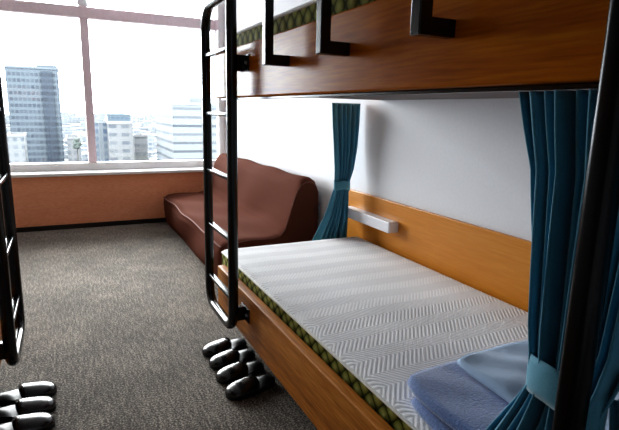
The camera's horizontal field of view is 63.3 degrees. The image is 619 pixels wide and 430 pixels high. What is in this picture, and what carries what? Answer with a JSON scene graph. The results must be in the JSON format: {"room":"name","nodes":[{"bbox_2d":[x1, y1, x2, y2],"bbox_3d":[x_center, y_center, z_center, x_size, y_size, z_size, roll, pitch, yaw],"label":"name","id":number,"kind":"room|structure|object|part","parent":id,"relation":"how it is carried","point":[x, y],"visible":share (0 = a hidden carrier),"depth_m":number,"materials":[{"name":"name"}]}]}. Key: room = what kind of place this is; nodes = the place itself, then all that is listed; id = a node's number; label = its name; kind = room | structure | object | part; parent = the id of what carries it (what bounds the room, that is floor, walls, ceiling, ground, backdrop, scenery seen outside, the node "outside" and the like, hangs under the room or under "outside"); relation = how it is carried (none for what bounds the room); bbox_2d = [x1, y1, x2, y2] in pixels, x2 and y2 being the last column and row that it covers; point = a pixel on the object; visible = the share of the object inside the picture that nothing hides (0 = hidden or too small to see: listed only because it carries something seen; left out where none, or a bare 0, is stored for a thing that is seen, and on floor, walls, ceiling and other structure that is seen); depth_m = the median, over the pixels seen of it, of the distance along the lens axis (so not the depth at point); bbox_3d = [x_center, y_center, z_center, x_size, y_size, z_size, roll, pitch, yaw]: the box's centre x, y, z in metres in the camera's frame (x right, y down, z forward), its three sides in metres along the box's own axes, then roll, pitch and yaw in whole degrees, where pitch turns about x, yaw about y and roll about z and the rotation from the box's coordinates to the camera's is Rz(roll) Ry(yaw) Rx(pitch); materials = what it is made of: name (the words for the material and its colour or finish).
{"room":"dormitory","nodes":[
{"label":"dormitory","id":0,"kind":"room"},
{"bbox_2d":[11,167,212,227],"bbox_3d":[-2.632,-0.210,6.022,3.400,0.650,0.435,-4,13,-25],"label":"wall","id":1,"kind":"structure","parent":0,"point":[62,200],"depth_m":5.88,"materials":[{"name":"brown wood"}]},
{"bbox_2d":[16,218,166,232],"bbox_3d":[-2.557,0.117,5.916,3.400,0.055,0.012,-4,13,-25],"label":"baseboard","id":2,"kind":"structure","parent":1,"relation":"attached to","point":[154,220],"depth_m":5.89,"materials":[{"name":"black"}]},
{"bbox_2d":[0,0,224,171],"bbox_3d":[-2.636,-1.622,5.809,3.400,2.200,0.183,-4,13,-25],"label":"window","id":3,"kind":"structure","parent":1,"relation":"attached to","point":[81,12],"depth_m":5.91,"materials":[{"name":"white paint"}]},
{"bbox_3d":[-2.163,-2.389,5.802,0.772,0.034,0.022,-4,13,-25],"label":"blind chain","id":4,"kind":"part","parent":3,"relation":"part of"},
{"bbox_3d":[-1.179,-2.300,6.301,0.024,0.295,0.024,-4,13,-25],"label":"pull cord","id":5,"kind":"part","parent":3,"relation":"part of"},
{"bbox_2d":[0,222,317,429],"bbox_3d":[-0.901,0.928,2.571,3.600,0.100,8.550,-4,13,-25],"label":"floor","id":6,"kind":"structure","parent":0,"point":[121,319],"depth_m":3.13,"materials":[{"name":"grey carpet"}]},
{"bbox_2d":[0,67,24,365],"bbox_3d":[-1.500,0.069,1.173,1.228,2.120,2.500,-4,13,-25],"label":"bunk bed","id":7,"kind":"object","parent":6,"relation":"on","point":[12,316],"visible":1,"depth_m":2.41,"materials":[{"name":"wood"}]},
{"bbox_2d":[0,396,55,423],"bbox_3d":[-1.323,0.886,2.314,0.276,0.066,0.131,-5,13,-26],"label":"slipper","id":8,"kind":"object","parent":6,"relation":"on","point":[32,404],"visible":0.88,"depth_m":2.30,"materials":[{"name":"black leather"}]},
{"bbox_2d":[0,412,55,429],"bbox_3d":[-1.262,0.914,2.186,0.276,0.066,0.131,-5,13,-27],"label":"slipper","id":9,"kind":"object","parent":6,"relation":"on","point":[36,420],"visible":1,"depth_m":2.18,"materials":[{"name":"black leather"}]},
{"bbox_2d":[0,381,56,407],"bbox_3d":[-1.383,0.858,2.443,0.276,0.066,0.131,-5,13,-28],"label":"slipper","id":10,"kind":"object","parent":6,"relation":"on","point":[36,388],"visible":0.92,"depth_m":2.42,"materials":[{"name":"black leather"}]},
{"bbox_2d":[202,337,246,357],"bbox_3d":[-0.502,0.768,2.977,0.276,0.066,0.131,-7,14,-34],"label":"slipper","id":11,"kind":"object","parent":6,"relation":"on","point":[215,347],"visible":0.92,"depth_m":2.93,"materials":[{"name":"black rubber"}]},
{"bbox_2d":[209,348,254,369],"bbox_3d":[-0.434,0.798,2.840,0.276,0.066,0.131,-7,14,-34],"label":"slipper","id":12,"kind":"object","parent":6,"relation":"on","point":[220,360],"visible":0.95,"depth_m":2.80,"materials":[{"name":"black rubber"}]},
{"bbox_2d":[216,361,263,384],"bbox_3d":[-0.371,0.829,2.700,0.276,0.066,0.131,-7,14,-35],"label":"slipper","id":13,"kind":"object","parent":6,"relation":"on","point":[230,373],"visible":0.97,"depth_m":2.65,"materials":[{"name":"black leather"}]},
{"bbox_2d":[163,153,318,276],"bbox_3d":[-0.862,-0.113,5.197,0.894,0.844,2.540,-4,13,-25],"label":"sofa","id":14,"kind":"object","parent":6,"relation":"on","point":[276,205],"visible":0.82,"depth_m":4.58,"materials":[{"name":"brown leather"}]},
{"bbox_2d":[225,374,274,400],"bbox_3d":[-0.298,0.860,2.558,0.276,0.066,0.131,-7,15,-36],"label":"slipper","id":15,"kind":"object","parent":6,"relation":"on","point":[248,386],"visible":1,"depth_m":2.51,"materials":[{"name":"black rubber"}]},
{"bbox_2d":[201,0,618,429],"bbox_3d":[0.449,-0.077,2.102,1.228,2.120,2.500,-4,13,-25],"label":"bunk bed","id":16,"kind":"object","parent":6,"relation":"on","point":[378,49],"visible":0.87,"depth_m":1.27,"materials":[{"name":"orange wood"}]},
{"bbox_3d":[-0.152,-0.825,1.855,0.034,0.523,0.034,-4,13,-25],"label":"guard post","id":17,"kind":"part","parent":16,"relation":"part of","materials":[{"name":"black metal"}]},
{"bbox_3d":[-0.007,0.674,2.042,0.050,0.253,2.500,-4,13,-25],"label":"rail","id":18,"kind":"part","parent":16,"relation":"part of","materials":[{"name":"orange wood"}]},
{"bbox_2d":[237,0,375,46],"bbox_3d":[0.526,-0.745,1.995,1.051,0.162,2.431,-4,13,-25],"label":"mattress","id":19,"kind":"object","parent":16,"relation":"on","point":[305,13],"visible":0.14,"depth_m":2.00,"materials":[{"name":"green fabric"}]},
{"bbox_3d":[0.046,-0.737,1.452,0.034,0.523,0.034,-4,13,-25],"label":"guard post","id":20,"kind":"part","parent":16,"relation":"part of","materials":[{"name":"black metal"}]},
{"bbox_2d":[312,103,360,240],"bbox_3d":[0.162,-0.169,3.599,0.408,1.240,0.073,-4,13,-25],"label":"curtain","id":21,"kind":"object","parent":16,"relation":"hanging from","point":[345,116],"visible":0.75,"depth_m":3.60,"materials":[{"name":"teal fabric"}]},
{"bbox_2d":[221,237,527,429],"bbox_3d":[0.458,0.490,2.316,1.033,0.124,2.623,-4,13,-25],"label":"mattress","id":22,"kind":"object","parent":16,"relation":"on","point":[378,317],"visible":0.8,"depth_m":2.28,"materials":[{"name":"white fabric"}]},
{"bbox_2d":[407,361,508,429],"bbox_3d":[0.750,0.574,1.425,0.790,0.082,0.718,-4,13,-25],"label":"blanket","id":23,"kind":"object","parent":22,"relation":"on","point":[447,397],"visible":0.2,"depth_m":1.45,"materials":[{"name":"blue fabric"}]},
{"bbox_2d":[457,340,618,429],"bbox_3d":[0.835,0.510,1.438,0.665,0.040,0.692,-4,13,-25],"label":"sheet","id":24,"kind":"object","parent":23,"relation":"on","point":[502,369],"visible":0.21,"depth_m":1.55,"materials":[{"name":"blue fabric"}]},
{"bbox_3d":[0.022,-0.556,1.787,0.050,0.245,2.500,-4,13,-25],"label":"rail","id":25,"kind":"part","parent":16,"relation":"part of","materials":[{"name":"brown wood"}]},
{"bbox_3d":[0.248,-0.648,1.043,0.034,0.523,0.034,-4,13,-25],"label":"guard post","id":26,"kind":"part","parent":16,"relation":"part of","materials":[{"name":"black metal"}]},
{"bbox_2d":[486,89,618,429],"bbox_3d":[0.474,0.258,0.985,0.079,0.978,0.411,-4,13,-24],"label":"curtain","id":27,"kind":"object","parent":16,"relation":"hanging from","point":[557,124],"visible":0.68,"depth_m":0.94,"materials":[{"name":"teal fabric"}]},
{"bbox_3d":[0.462,0.183,0.846,0.050,2.120,0.042,-4,13,-25],"label":"corner post","id":28,"kind":"part","parent":16,"relation":"part of","materials":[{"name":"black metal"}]},
{"bbox_2d":[224,0,531,240],"bbox_3d":[0.688,-0.644,3.067,0.100,2.850,8.450,-4,13,-25],"label":"wall","id":29,"kind":"structure","parent":0,"point":[465,160],"depth_m":3.09,"materials":[{"name":"white paint"}]},
{"bbox_2d":[347,189,530,311],"bbox_3d":[0.917,0.435,2.615,0.022,0.730,2.940,-4,13,-25],"label":"wall panel","id":30,"kind":"object","parent":29,"relation":"attached to","point":[493,263],"visible":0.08,"depth_m":2.78,"materials":[{"name":"brown wood"}]},
{"bbox_2d":[348,206,397,232],"bbox_3d":[0.413,0.026,3.495,0.072,0.072,0.596,-4,13,-25],"label":"wall ledge","id":31,"kind":"object","parent":30,"relation":"attached to","point":[381,223],"visible":0.88,"depth_m":3.40,"materials":[{"name":"white plastic"}]},
{"label":"outside","id":32,"kind":"structure","parent":0,"visible":0},
{"bbox_3d":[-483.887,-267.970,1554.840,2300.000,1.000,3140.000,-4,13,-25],"label":"ground","id":33,"kind":"structure","parent":32,"visible":0},
{"bbox_2d":[7,132,27,162],"bbox_3d":[-127.792,-10.515,223.278,6.600,51.000,16.600,-4,13,-25],"label":"building","id":34,"kind":"structure","parent":33,"relation":"on","point":[17,143],"depth_m":212.58,"materials":[{"name":"white concrete"}]},
{"bbox_2d":[3,65,64,162],"bbox_3d":[-146.650,-37.725,272.397,24.500,83.500,23.300,-4,13,-25],"label":"building","id":35,"kind":"structure","parent":33,"relation":"on","point":[33,93],"depth_m":259.32,"materials":[{"name":"blue glass"}]},
{"bbox_2d":[66,135,80,161],"bbox_3d":[-115.157,-14.312,247.997,6.100,49.000,18.600,-4,13,-25],"label":"building","id":36,"kind":"structure","parent":33,"relation":"on","point":[72,153],"depth_m":236.40,"materials":[{"name":"white concrete"}]},
{"bbox_2d":[72,138,81,161],"bbox_3d":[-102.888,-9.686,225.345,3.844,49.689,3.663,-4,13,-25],"label":"tree","id":37,"kind":"object","parent":33,"relation":"on","point":[76,143],"visible":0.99,"depth_m":219.97,"materials":[{"name":"green plant"}]},
{"bbox_3d":[-102.373,-31.516,220.826,3.844,5.090,3.663,-4,13,-25],"label":"crown","id":38,"kind":"part","parent":37,"relation":"part of","materials":[{"name":"green plant"}]},
{"bbox_2d":[5,112,156,161],"bbox_3d":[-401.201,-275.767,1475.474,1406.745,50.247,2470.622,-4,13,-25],"label":"blocks","id":39,"kind":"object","parent":33,"relation":"on","point":[72,124],"visible":0.11,"depth_m":1065.71},
{"bbox_2d":[94,120,108,161],"bbox_3d":[-101.480,-17.077,243.912,8.400,56.700,20.600,-4,13,-25],"label":"building","id":40,"kind":"structure","parent":33,"relation":"on","point":[100,125],"depth_m":231.66,"materials":[{"name":"blue glass"}]},
{"bbox_2d":[105,113,130,120],"bbox_3d":[-138.111,-43.957,365.408,15.600,58.400,20.600,-4,13,-25],"label":"building","id":41,"kind":"structure","parent":33,"relation":"on","point":[108,116],"depth_m":351.52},
{"bbox_2d":[106,121,133,160],"bbox_3d":[-86.642,-14.494,232.876,10.700,56.800,11.300,-4,13,-25],"label":"building","id":42,"kind":"structure","parent":33,"relation":"on","point":[119,133],"depth_m":224.26,"materials":[{"name":"white concrete"}]},
{"bbox_2d":[133,133,147,160],"bbox_3d":[-87.813,-16.855,260.927,6.800,50.000,18.600,-4,13,-25],"label":"building","id":43,"kind":"structure","parent":33,"relation":"on","point":[140,139],"depth_m":249.32,"materials":[{"name":"grey concrete"}]},
{"bbox_2d":[154,97,216,159],"bbox_3d":[-45.747,-17.237,223.643,36.600,67.800,40.600,-4,13,-25],"label":"building","id":44,"kind":"structure","parent":33,"relation":"on","point":[179,133],"depth_m":198.39,"materials":[{"name":"white concrete"}]}
]}

